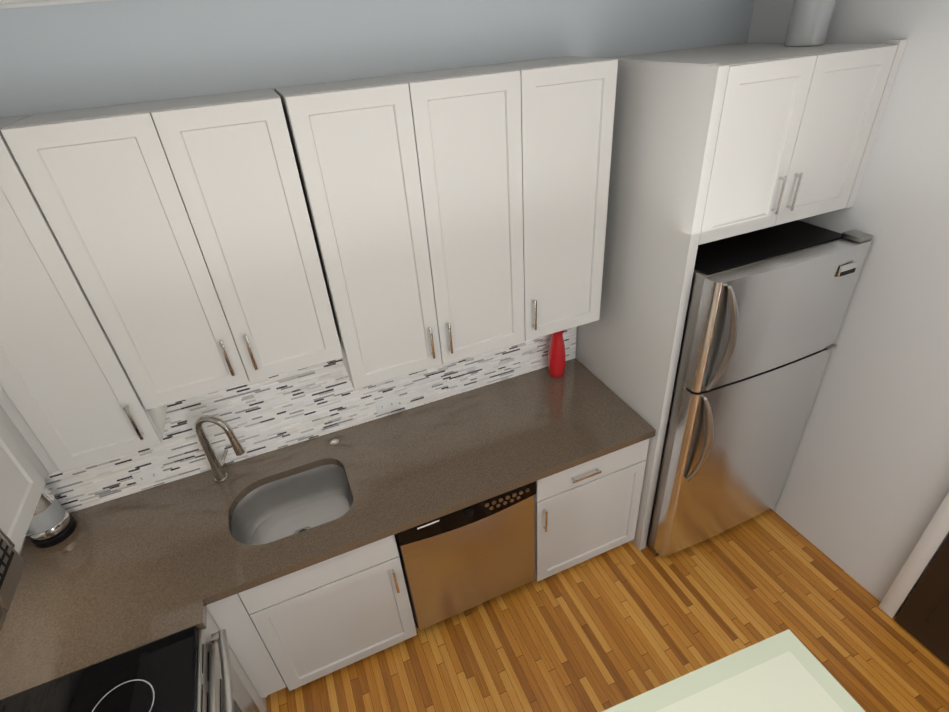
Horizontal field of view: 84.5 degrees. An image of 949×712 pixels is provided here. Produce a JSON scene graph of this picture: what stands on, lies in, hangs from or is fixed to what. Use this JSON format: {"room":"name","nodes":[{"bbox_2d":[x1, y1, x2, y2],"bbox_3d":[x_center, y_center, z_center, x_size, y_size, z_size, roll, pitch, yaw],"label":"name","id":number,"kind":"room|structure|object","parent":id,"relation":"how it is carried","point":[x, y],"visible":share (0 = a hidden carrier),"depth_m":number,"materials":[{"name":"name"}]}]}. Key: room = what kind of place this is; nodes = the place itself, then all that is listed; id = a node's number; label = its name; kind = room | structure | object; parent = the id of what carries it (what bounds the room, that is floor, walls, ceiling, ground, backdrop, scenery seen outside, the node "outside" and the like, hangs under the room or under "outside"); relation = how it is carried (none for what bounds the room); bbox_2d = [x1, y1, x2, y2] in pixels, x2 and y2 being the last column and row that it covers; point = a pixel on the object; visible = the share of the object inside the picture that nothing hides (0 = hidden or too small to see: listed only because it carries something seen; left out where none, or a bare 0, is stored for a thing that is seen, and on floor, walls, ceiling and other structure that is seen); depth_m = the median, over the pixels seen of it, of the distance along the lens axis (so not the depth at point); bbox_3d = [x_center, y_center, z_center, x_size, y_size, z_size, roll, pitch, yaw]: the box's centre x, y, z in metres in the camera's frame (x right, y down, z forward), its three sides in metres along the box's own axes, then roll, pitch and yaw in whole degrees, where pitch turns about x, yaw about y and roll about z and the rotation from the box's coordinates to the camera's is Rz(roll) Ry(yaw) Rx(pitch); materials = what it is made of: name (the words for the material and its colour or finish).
{"room":"kitchen","nodes":[
{"label":"kitchen","id":0,"kind":"room"},
{"bbox_2d":[0,0,754,357],"bbox_3d":[-0.269,-0.242,2.623,3.820,2.900,0.120,-16,35,-17],"label":"wall","id":1,"kind":"structure","parent":0,"point":[80,56],"depth_m":1.84,"materials":[{"name":"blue paint"}]},
{"bbox_2d":[0,0,112,8],"bbox_3d":[-0.225,-1.366,1.822,3.120,0.130,0.100,-16,35,-17],"label":"crown molding","id":2,"kind":"structure","parent":1,"relation":"attached to","point":[4,4],"depth_m":1.47,"materials":[{"name":"white paint"}]},
{"bbox_2d":[0,114,167,472],"bbox_3d":[-1.466,-0.159,1.762,0.377,1.123,0.380,-16,35,-17],"label":"upper cabinet","id":3,"kind":"object","parent":1,"relation":"attached to","point":[70,399],"visible":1,"depth_m":1.71,"materials":[{"name":"white paint"}]},
{"bbox_2d":[1,88,342,409],"bbox_3d":[-0.960,-0.374,1.881,0.728,0.958,0.380,-16,35,-17],"label":"upper cabinet","id":4,"kind":"object","parent":1,"relation":"attached to","point":[182,230],"visible":1,"depth_m":1.69,"materials":[{"name":"white paint"}]},
{"bbox_2d":[45,327,576,512],"bbox_3d":[-0.674,0.469,2.773,2.790,1.600,0.008,-16,35,-17],"label":"backsplash","id":5,"kind":"structure","parent":1,"relation":"attached to","point":[265,415],"depth_m":2.51,"materials":[{"name":"tile"}]},
{"bbox_2d":[131,466,165,485],"bbox_3d":[-1.500,0.555,2.408,0.120,0.076,0.007,-16,35,-17],"label":"electrical outlet","id":6,"kind":"object","parent":5,"relation":"attached to","point":[141,478],"visible":1,"depth_m":2.41,"materials":[{"name":"white plastic"}]},
{"bbox_2d":[375,396,399,413],"bbox_3d":[-0.455,0.258,2.743,0.124,0.077,0.007,-16,35,-17],"label":"electrical outlet","id":7,"kind":"object","parent":5,"relation":"attached to","point":[388,404],"visible":1,"depth_m":2.74,"materials":[{"name":"white plastic"}]},
{"bbox_2d":[275,56,617,389],"bbox_3d":[-0.046,-0.564,2.217,1.226,1.126,0.380,-16,35,-17],"label":"upper cabinet","id":8,"kind":"object","parent":1,"relation":"attached to","point":[456,214],"visible":1,"depth_m":2.01,"materials":[{"name":"white paint"}]},
{"bbox_2d":[611,39,907,244],"bbox_3d":[1.109,-0.979,2.283,0.856,0.634,0.776,-16,35,-17],"label":"upper cabinet","id":9,"kind":"object","parent":1,"relation":"attached to","point":[797,131],"visible":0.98,"depth_m":1.99,"materials":[{"name":"white paint"}]},
{"bbox_2d":[785,0,835,46],"bbox_3d":[1.361,-1.419,2.090,0.150,0.302,0.150,-16,35,-17],"label":"glass vase","id":10,"kind":"object","parent":9,"relation":"on","point":[808,20],"visible":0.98,"depth_m":2.10,"materials":[{"name":"white"}]},
{"bbox_2d":[266,508,948,711],"bbox_3d":[0.963,2.478,0.998,3.940,0.060,6.240,-16,35,-17],"label":"floor","id":11,"kind":"structure","parent":0,"point":[615,626],"depth_m":2.61,"materials":[{"name":"brown wood"}]},
{"bbox_2d":[0,626,259,711],"bbox_3d":[-1.078,1.470,1.610,0.788,1.236,0.805,-16,35,-17],"label":"range","id":12,"kind":"object","parent":11,"relation":"on","point":[190,669],"visible":1,"depth_m":1.71,"materials":[{"name":"silver metal"}]},
{"bbox_2d":[203,584,274,710],"bbox_3d":[-1.447,1.323,2.470,0.719,0.600,0.678,-16,35,-17],"label":"base cabinet","id":13,"kind":"object","parent":11,"relation":"on","point":[243,615],"depth_m":2.16,"materials":[{"name":"white paint"}]},
{"bbox_2d":[0,358,655,700],"bbox_3d":[-0.507,0.673,2.448,2.781,0.231,0.827,-16,35,-17],"label":"countertop","id":14,"kind":"structure","parent":13,"relation":"on","point":[104,581],"depth_m":2.32,"materials":[{"name":"stone"}]},
{"bbox_2d":[25,486,76,547],"bbox_3d":[-1.808,0.662,2.170,0.160,0.258,0.192,-16,35,-17],"label":"kettle","id":15,"kind":"object","parent":14,"relation":"on","point":[53,522],"visible":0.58,"depth_m":2.17,"materials":[{"name":"silver plastic"}]},
{"bbox_2d":[195,415,244,482],"bbox_3d":[-1.143,0.405,2.369,0.185,0.386,0.190,-16,35,-17],"label":"faucet","id":16,"kind":"object","parent":14,"relation":"on","point":[219,472],"visible":1,"depth_m":2.32,"materials":[{"name":"silver metal"}]},
{"bbox_2d":[229,463,359,572],"bbox_3d":[-0.810,0.754,2.396,0.538,0.190,0.414,-16,35,-17],"label":"sink","id":17,"kind":"object","parent":14,"relation":"in","point":[283,506],"depth_m":2.53,"materials":[{"name":"silver metal"}]},
{"bbox_2d":[330,439,338,445],"bbox_3d":[-0.702,0.431,2.621,0.044,0.010,0.044,-16,35,-17],"label":"switch","id":18,"kind":"object","parent":14,"relation":"on","point":[333,442],"visible":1,"depth_m":2.62,"materials":[{"name":"silver metal"}]},
{"bbox_2d":[548,330,565,377],"bbox_3d":[0.460,-0.033,2.913,0.120,0.318,0.120,-16,35,-17],"label":"vase","id":19,"kind":"object","parent":14,"relation":"on","point":[556,359],"visible":0.81,"depth_m":2.89,"materials":[{"name":"red ceramic"}]},
{"bbox_2d":[394,481,535,629],"bbox_3d":[-0.127,0.851,2.791,0.662,0.868,0.712,-16,35,-17],"label":"dishwasher","id":20,"kind":"object","parent":11,"relation":"on","point":[460,561],"visible":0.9,"depth_m":2.47,"materials":[{"name":"silver metal"}]},
{"bbox_2d":[534,438,649,581],"bbox_3d":[0.479,0.672,2.995,0.642,0.868,0.726,-16,35,-17],"label":"base cabinet","id":21,"kind":"object","parent":11,"relation":"on","point":[585,511],"visible":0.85,"depth_m":2.71,"materials":[{"name":"white paint"}]},
{"bbox_2d":[576,57,729,550],"bbox_3d":[0.748,-0.091,2.661,0.046,2.472,0.750,-16,35,-17],"label":"panel","id":22,"kind":"object","parent":11,"relation":"on","point":[667,115],"visible":0.71,"depth_m":2.21,"materials":[{"name":"white paint"}]},
{"bbox_2d":[602,629,864,711],"bbox_3d":[0.685,1.499,1.651,0.993,0.910,0.477,-14,34,-14],"label":"table","id":23,"kind":"object","parent":11,"relation":"on","point":[785,671],"visible":1,"depth_m":1.57,"materials":[{"name":"green glass"}]},
{"bbox_2d":[646,220,872,555],"bbox_3d":[1.222,0.148,2.886,0.858,1.765,0.928,-16,35,-17],"label":"fridge","id":24,"kind":"object","parent":11,"relation":"on","point":[766,310],"visible":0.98,"depth_m":2.36,"materials":[{"name":"silver metal"}]},
{"bbox_2d":[747,0,948,608],"bbox_3d":[2.643,0.765,0.710,0.120,2.900,6.120,-16,35,-17],"label":"wall","id":25,"kind":"structure","parent":0,"point":[864,491],"depth_m":2.29,"materials":[{"name":"white paint"}]},
{"bbox_2d":[879,492,948,666],"bbox_3d":[2.535,1.050,0.957,0.073,2.170,2.840,-16,35,-17],"label":"door","id":26,"kind":"structure","parent":25,"relation":"in","point":[922,615],"depth_m":2.40,"materials":[{"name":"brown wood"}]},
{"bbox_3d":[-0.891,1.740,-0.366,0.120,2.900,6.240,-16,35,-17],"label":"wall","id":27,"kind":"structure","parent":0,"visible":0},
{"bbox_2d":[0,533,24,631],"bbox_3d":[-1.306,0.666,1.008,0.480,0.410,0.818,-16,35,-17],"label":"microwave","id":28,"kind":"object","parent":27,"relation":"attached to","point":[12,563],"visible":1,"depth_m":1.40,"materials":[{"name":"black plastic"}]},
{"bbox_2d":[0,405,47,553],"bbox_3d":[-1.701,0.028,1.497,0.380,1.118,0.794,-16,35,-17],"label":"upper cabinet","id":29,"kind":"object","parent":27,"relation":"attached to","point":[23,472],"visible":0.56,"depth_m":1.70,"materials":[{"name":"white paint"}]}
]}

